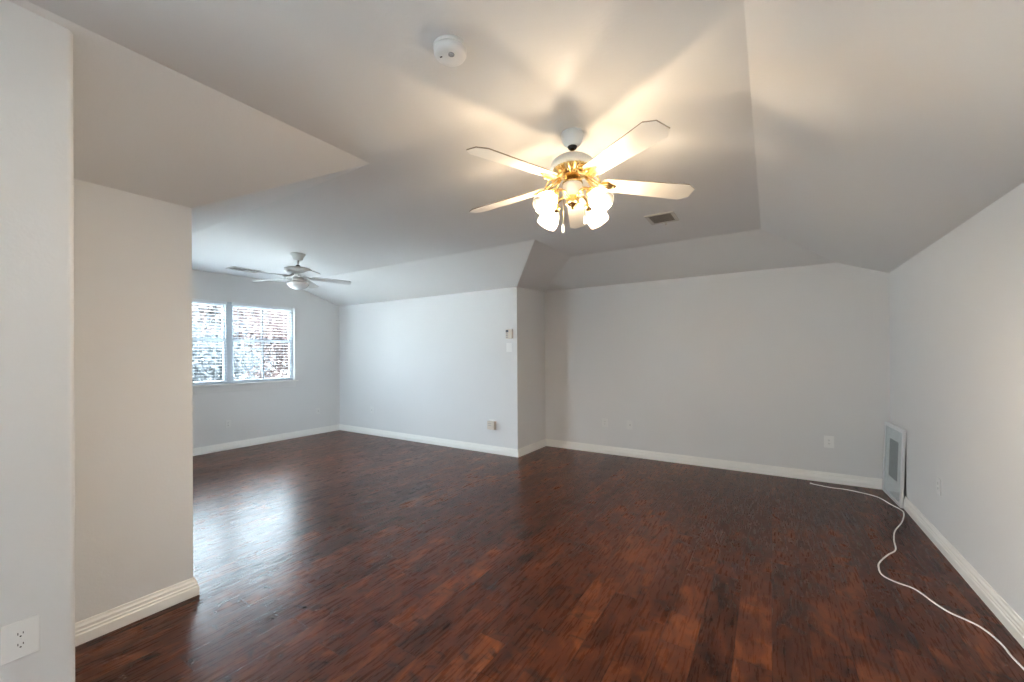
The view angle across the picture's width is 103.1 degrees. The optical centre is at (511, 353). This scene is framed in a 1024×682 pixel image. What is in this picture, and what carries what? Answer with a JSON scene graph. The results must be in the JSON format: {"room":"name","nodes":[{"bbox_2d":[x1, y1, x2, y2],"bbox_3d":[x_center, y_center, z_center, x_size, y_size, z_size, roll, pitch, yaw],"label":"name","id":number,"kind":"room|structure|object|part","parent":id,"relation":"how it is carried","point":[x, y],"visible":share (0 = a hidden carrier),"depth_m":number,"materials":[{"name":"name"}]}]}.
{"room":"empty living room","nodes":[
{"label":"empty living room","id":0,"kind":"room"},
{"bbox_2d":[0,0,74,681],"bbox_3d":[-2.770,0.115,0.654,0.722,2.785,2.730,0,0,32],"label":"wall","id":1,"kind":"structure","parent":0,"point":[37,466],"depth_m":1.53,"materials":[{"name":"paint"}]},
{"bbox_2d":[0,614,39,665],"bbox_3d":[-1.800,1.045,1.487,0.009,0.136,0.092,0,0,32],"label":"wall outlet","id":2,"kind":"object","parent":1,"relation":"attached to","point":[18,639],"visible":1,"depth_m":1.48,"materials":[{"name":"white plastic"}]},
{"bbox_2d":[13,629,27,638],"bbox_3d":[-1.798,1.026,1.486,0.003,0.028,0.034,0,0,32],"label":"receptacle","id":3,"kind":"object","parent":2,"relation":"attached to","point":[17,633],"depth_m":1.49,"materials":[{"name":"white plastic"}]},
{"bbox_2d":[13,639,27,649],"bbox_3d":[-1.798,1.065,1.486,0.003,0.028,0.034,0,0,32],"label":"receptacle","id":4,"kind":"object","parent":2,"relation":"attached to","point":[18,644],"depth_m":1.49,"materials":[{"name":"white plastic"}]},
{"bbox_2d":[73,178,192,622],"bbox_3d":[-2.169,0.298,2.269,0.001,2.419,0.639,0,0,32],"label":"wall","id":5,"kind":"structure","parent":0,"point":[133,404],"depth_m":2.29,"materials":[{"name":"paint"}]},
{"bbox_2d":[75,576,199,646],"bbox_3d":[-3.947,1.464,3.417,4.295,0.112,0.664,0,0,32],"label":"baseboard","id":6,"kind":"structure","parent":5,"relation":"attached to","point":[88,629],"depth_m":2.28,"materials":[{"name":"white paint"}]},
{"bbox_2d":[192,269,339,447],"bbox_3d":[-4.588,0.130,6.536,0.120,2.800,3.964,0,0,32],"label":"wall","id":7,"kind":"structure","parent":0,"point":[256,413],"depth_m":7.21,"materials":[{"name":"paint"}]},
{"bbox_2d":[192,298,226,382],"bbox_3d":[-4.835,-0.193,6.083,0.056,1.278,1.002,0,0,32],"label":"window blind","id":8,"kind":"object","parent":7,"relation":"attached to","point":[193,300],"visible":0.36,"depth_m":6.29,"materials":[{"name":"white plastic"}]},
{"bbox_3d":[-4.835,0.438,6.084,0.042,0.016,0.992,0,0,32],"label":"rail","id":9,"kind":"part","parent":8,"relation":"part of","materials":[{"name":"white plastic"}]},
{"bbox_2d":[225,420,230,427],"bbox_3d":[-4.535,1.122,6.488,0.009,0.120,0.080,0,0,32],"label":"wall outlet","id":10,"kind":"object","parent":7,"relation":"attached to","point":[227,422],"visible":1,"depth_m":6.49,"materials":[{"name":"paint"}]},
{"bbox_2d":[192,302,298,393],"bbox_3d":[-4.557,-0.118,6.547,0.162,1.434,2.185,0,0,32],"label":"window","id":11,"kind":"structure","parent":7,"relation":"attached to","point":[228,352],"depth_m":6.59,"materials":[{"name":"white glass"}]},
{"bbox_3d":[-4.894,-0.501,6.134,0.024,0.600,0.974,0,0,32],"label":"sash","id":12,"kind":"part","parent":11,"relation":"part of","materials":[{"name":"glass"}]},
{"bbox_3d":[-4.868,0.114,6.119,0.025,0.710,0.974,0,0,32],"label":"sash","id":13,"kind":"part","parent":11,"relation":"part of","materials":[{"name":"glass"}]},
{"bbox_3d":[-4.538,0.488,6.536,0.125,0.022,2.185,0,0,32],"label":"sill","id":14,"kind":"part","parent":11,"relation":"part of","materials":[{"name":"white paint"}]},
{"bbox_3d":[-4.326,-0.503,7.026,0.024,0.600,0.974,0,0,32],"label":"sash","id":15,"kind":"part","parent":11,"relation":"part of","materials":[{"name":"glass"}]},
{"bbox_3d":[-4.301,0.112,7.011,0.025,0.710,0.974,0,0,32],"label":"sash","id":16,"kind":"part","parent":11,"relation":"part of","materials":[{"name":"glass"}]},
{"bbox_2d":[232,302,292,380],"bbox_3d":[-4.261,-0.195,6.985,0.056,1.278,0.978,0,0,32],"label":"window blind","id":17,"kind":"object","parent":7,"relation":"attached to","point":[233,303],"visible":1,"depth_m":6.97,"materials":[{"name":"white plastic"}]},
{"bbox_3d":[-4.260,0.436,6.986,0.042,0.016,0.968,0,0,32],"label":"rail","id":18,"kind":"part","parent":17,"relation":"part of","materials":[{"name":"white plastic"}]},
{"bbox_2d":[339,287,517,448],"bbox_3d":[-1.698,0.275,7.047,4.207,2.478,0.001,0,0,32],"label":"wall","id":19,"kind":"structure","parent":0,"point":[440,366],"depth_m":6.78,"materials":[{"name":"paint"}]},
{"bbox_2d":[487,419,495,429],"bbox_3d":[-0.309,1.073,6.126,0.135,0.150,0.065,0,0,32],"label":"plug","id":20,"kind":"object","parent":19,"relation":"attached to","point":[491,424],"visible":1,"depth_m":6.10,"materials":[{"name":"white plastic"}]},
{"bbox_2d":[506,343,511,351],"bbox_3d":[-0.043,-0.094,5.987,0.095,0.132,0.012,0,0,32],"label":"light switch","id":21,"kind":"object","parent":19,"relation":"attached to","point":[508,345],"visible":1,"depth_m":5.98,"materials":[{"name":"white plastic"}]},
{"bbox_2d":[506,329,512,338],"bbox_3d":[-0.045,-0.291,5.974,0.118,0.146,0.034,0,0,32],"label":"alarm keypad","id":22,"kind":"object","parent":19,"relation":"attached to","point":[509,332],"visible":1,"depth_m":5.95,"materials":[{"name":"white plastic"}]},
{"bbox_2d":[7,0,1023,306],"bbox_3d":[-1.669,-1.068,3.195,8.407,0.453,8.201,0,0,32],"label":"ceiling","id":23,"kind":"structure","parent":0,"point":[858,133],"depth_m":2.13,"materials":[{"name":"paint"}]},
{"bbox_2d":[225,266,263,272],"bbox_3d":[-4.039,-1.267,6.147,0.260,0.014,0.420,0,0,32],"label":"ceiling vent","id":24,"kind":"object","parent":23,"relation":"in","point":[232,267],"visible":0.95,"depth_m":6.12,"materials":[{"name":"paint"}]},
{"bbox_2d":[245,252,350,289],"bbox_3d":[-2.758,-1.054,5.186,1.229,0.458,1.202,0,0,32],"label":"ceiling fan","id":25,"kind":"object","parent":23,"relation":"hanging from","point":[298,273],"visible":1,"depth_m":5.16,"materials":[{"name":"white wood"}]},
{"bbox_3d":[-2.936,-0.967,4.871,0.129,0.055,0.474,0,0,27],"label":"blade","id":26,"kind":"part","parent":25,"relation":"part of","materials":[{"name":"white wood"}]},
{"bbox_3d":[-3.141,-0.965,5.290,0.474,0.055,0.129,0,0,9],"label":"blade","id":27,"kind":"part","parent":25,"relation":"part of","materials":[{"name":"white wood"}]},
{"bbox_3d":[-2.750,-0.878,5.222,0.260,0.106,0.260,0,0,32],"label":"lamp shade","id":28,"kind":"part","parent":25,"relation":"part of","materials":[{"name":"white glass"}]},
{"bbox_3d":[-2.474,-0.970,4.938,0.474,0.055,0.129,0,0,45],"label":"blade","id":29,"kind":"part","parent":25,"relation":"part of","materials":[{"name":"white wood"}]},
{"bbox_3d":[-2.806,-0.966,5.615,0.129,0.055,0.474,0,0,-9],"label":"blade","id":30,"kind":"part","parent":25,"relation":"part of","materials":[{"name":"white wood"}]},
{"bbox_3d":[-2.394,-0.969,5.397,0.474,0.055,0.129,0,0,-27],"label":"blade","id":31,"kind":"part","parent":25,"relation":"part of","materials":[{"name":"white wood"}]},
{"bbox_2d":[433,35,466,66],"bbox_3d":[-0.263,-1.281,1.731,0.142,0.048,0.142,0,0,32],"label":"smoke detector","id":32,"kind":"object","parent":23,"relation":"attached to","point":[449,50],"visible":1,"depth_m":1.70,"materials":[{"name":"white plastic"}]},
{"bbox_3d":[-0.264,-1.299,1.731,0.142,0.013,0.142,0,0,32],"label":"mounting plate","id":33,"kind":"part","parent":32,"relation":"part of","materials":[{"name":"white plastic"}]},
{"bbox_2d":[466,120,693,232],"bbox_3d":[0.311,-1.012,2.436,1.362,0.591,1.420,0,0,32],"label":"ceiling fan","id":34,"kind":"object","parent":23,"relation":"hanging from","point":[571,167],"visible":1,"depth_m":2.33,"materials":[{"name":"white wood"}]},
{"bbox_3d":[-0.034,-0.990,2.639,0.562,0.061,0.148,0,0,32],"label":"blade","id":35,"kind":"part","parent":34,"relation":"part of","materials":[{"name":"white laminate"}]},
{"bbox_3d":[0.015,-0.991,2.114,0.559,0.061,0.148,0,0,-42],"label":"blade","id":36,"kind":"part","parent":34,"relation":"part of","materials":[{"name":"white laminate"}]},
{"bbox_3d":[0.187,-0.848,2.285,0.134,0.142,0.141,0,0,32],"label":"lamp shade","id":37,"kind":"part","parent":34,"relation":"part of","materials":[{"name":"white glass"}]},
{"bbox_3d":[0.235,-0.847,2.584,0.141,0.142,0.134,0,0,32],"label":"lamp shade","id":38,"kind":"part","parent":34,"relation":"part of","materials":[{"name":"white glass"}]},
{"bbox_2d":[551,189,559,198],"bbox_3d":[0.238,-0.906,2.321,0.067,0.067,0.068,0,0,32],"label":"socket","id":39,"kind":"object","parent":34,"relation":"attached to","point":[556,191],"depth_m":2.30,"materials":[{"name":"gold metal"}]},
{"bbox_2d":[554,205,560,212],"bbox_3d":[0.271,-0.906,2.533,0.068,0.067,0.067,0,0,32],"label":"socket","id":40,"kind":"object","parent":34,"relation":"attached to","point":[558,207],"depth_m":2.51,"materials":[{"name":"gold metal"}]},
{"bbox_3d":[0.289,-0.933,2.358,0.125,0.052,0.017,0,0,-37],"label":"lamp arm","id":41,"kind":"part","parent":34,"relation":"part of","materials":[{"name":"gold metal"}]},
{"bbox_3d":[0.464,-0.992,2.853,0.148,0.061,0.559,0,0,12],"label":"blade","id":42,"kind":"part","parent":34,"relation":"part of","materials":[{"name":"white laminate"}]},
{"bbox_3d":[0.412,-0.934,2.340,0.017,0.052,0.125,0,0,-37],"label":"lamp arm","id":43,"kind":"part","parent":34,"relation":"part of","materials":[{"name":"gold metal"}]},
{"bbox_3d":[0.430,-0.934,2.463,0.125,0.052,0.017,0,0,-37],"label":"lamp arm","id":44,"kind":"part","parent":34,"relation":"part of","materials":[{"name":"gold metal"}]},
{"bbox_2d":[585,203,591,211],"bbox_3d":[0.482,-0.907,2.500,0.067,0.067,0.068,0,0,32],"label":"socket","id":45,"kind":"object","parent":34,"relation":"attached to","point":[587,207],"depth_m":2.48,"materials":[{"name":"gold metal"}]},
{"bbox_2d":[586,187,594,196],"bbox_3d":[0.449,-0.908,2.288,0.068,0.067,0.067,0,0,32],"label":"socket","id":46,"kind":"object","parent":34,"relation":"attached to","point":[588,189],"depth_m":2.27,"materials":[{"name":"gold metal"}]},
{"bbox_3d":[0.534,-0.849,2.535,0.134,0.142,0.141,0,0,32],"label":"lamp shade","id":47,"kind":"part","parent":34,"relation":"part of","materials":[{"name":"white glass"}]},
{"bbox_3d":[0.485,-0.849,2.237,0.141,0.142,0.134,0,0,32],"label":"lamp shade","id":48,"kind":"part","parent":34,"relation":"part of","materials":[{"name":"white glass"}]},
{"bbox_3d":[0.535,-0.994,1.991,0.148,0.061,0.559,0,0,-24],"label":"blade","id":49,"kind":"part","parent":34,"relation":"part of","materials":[{"name":"white laminate"}]},
{"bbox_3d":[0.812,-0.995,2.448,0.559,0.061,0.148,0,0,-6],"label":"blade","id":50,"kind":"part","parent":34,"relation":"part of","materials":[{"name":"white laminate"}]},
{"bbox_2d":[644,211,678,224],"bbox_3d":[1.447,-1.293,3.919,0.260,0.035,0.300,0,0,32],"label":"ceiling vent","id":51,"kind":"object","parent":23,"relation":"in","point":[660,218],"visible":1,"depth_m":3.91,"materials":[{"name":"metal"}]},
{"bbox_2d":[517,287,545,448],"bbox_3d":[0.310,0.242,6.283,0.001,2.519,0.867,0,0,32],"label":"wall","id":52,"kind":"structure","parent":0,"point":[530,303],"depth_m":6.23,"materials":[{"name":"paint"}]},
{"bbox_2d":[75,430,1023,681],"bbox_3d":[-1.654,1.506,3.189,8.407,0.001,8.201,0,0,32],"label":"floor","id":53,"kind":"structure","parent":0,"point":[339,555],"depth_m":2.71,"materials":[{"name":"brown wood"}]},
{"bbox_2d":[193,424,881,489],"bbox_3d":[-0.672,1.451,6.317,9.696,0.112,3.450,0,0,3],"label":"baseboard","id":54,"kind":"structure","parent":53,"relation":"on","point":[867,482],"depth_m":6.05,"materials":[{"name":"white paint"}]},
{"bbox_2d":[882,421,905,507],"bbox_3d":[3.882,1.102,4.133,0.049,0.745,0.600,0,0,30],"label":"framed picture","id":55,"kind":"object","parent":53,"relation":"on","point":[894,436],"visible":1,"depth_m":4.10,"materials":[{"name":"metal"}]},
{"bbox_2d":[889,438,897,481],"bbox_3d":[3.882,1.072,4.133,0.003,0.390,0.280,2,1,30],"label":"print","id":56,"kind":"object","parent":55,"relation":"attached to","point":[893,451],"depth_m":4.13},
{"bbox_2d":[810,483,1023,669],"bbox_3d":[2.907,1.471,2.933,0.604,0.015,3.480,0,0,26],"label":"extension cord","id":57,"kind":"object","parent":53,"relation":"on","point":[888,554],"visible":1,"depth_m":2.58,"materials":[{"name":"white plastic"}]},
{"bbox_2d":[545,263,889,478],"bbox_3d":[2.314,0.229,5.522,4.200,2.519,0.001,0,0,32],"label":"wall","id":58,"kind":"structure","parent":0,"point":[759,366],"depth_m":5.19,"materials":[{"name":"paint"}]},
{"bbox_2d":[626,421,631,429],"bbox_3d":[1.706,1.036,5.904,0.085,0.125,0.010,0,0,32],"label":"wall jack plate","id":59,"kind":"object","parent":58,"relation":"attached to","point":[629,423],"visible":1,"depth_m":5.90,"materials":[{"name":"paint"}]},
{"bbox_2d":[824,436,833,447],"bbox_3d":[3.646,1.013,4.671,0.092,0.136,0.009,0,0,32],"label":"wall outlet","id":60,"kind":"object","parent":58,"relation":"attached to","point":[828,440],"visible":1,"depth_m":4.67,"materials":[{"name":"white plastic"}]},
{"bbox_2d":[889,182,1023,619],"bbox_3d":[1.885,0.307,0.935,0.001,2.348,8.201,0,0,32],"label":"wall","id":61,"kind":"structure","parent":0,"point":[956,307],"depth_m":2.63,"materials":[{"name":"paint"}]},
{"bbox_2d":[936,477,940,495],"bbox_3d":[3.275,1.016,3.119,0.009,0.125,0.085,0,0,32],"label":"wall outlet","id":62,"kind":"object","parent":61,"relation":"attached to","point":[938,480],"visible":1,"depth_m":3.11,"materials":[{"name":"paint"}]},
{"bbox_2d":[903,495,1023,648],"bbox_3d":[1.908,1.425,0.981,0.024,0.112,8.101,0,0,32],"label":"baseboard","id":63,"kind":"structure","parent":61,"relation":"attached to","point":[1006,615],"depth_m":2.56,"materials":[{"name":"white paint"}]},
{"label":"outside","id":64,"kind":"structure","parent":0,"visible":0},
{"label":"ground","id":65,"kind":"structure","parent":64,"visible":0},
{"bbox_2d":[192,308,275,381],"bbox_3d":[-7.199,1.701,9.434,2.952,6.122,3.625,0,0,-36],"label":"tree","id":66,"kind":"object","parent":65,"relation":"on","point":[216,354],"visible":0.38,"depth_m":9.51,"materials":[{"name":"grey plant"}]},
{"bbox_2d":[192,304,278,376],"bbox_3d":[-12.390,0.551,18.092,5.382,8.513,5.184,0,0,32],"label":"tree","id":67,"kind":"object","parent":65,"relation":"on","point":[210,309],"visible":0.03,"depth_m":16.95,"materials":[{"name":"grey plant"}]},
{"bbox_2d":[192,306,288,378],"bbox_3d":[-8.870,1.131,14.555,4.333,7.302,4.316,0,0,-23],"label":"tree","id":68,"kind":"object","parent":65,"relation":"on","point":[279,351],"visible":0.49,"depth_m":13.78,"materials":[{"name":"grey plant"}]}
]}

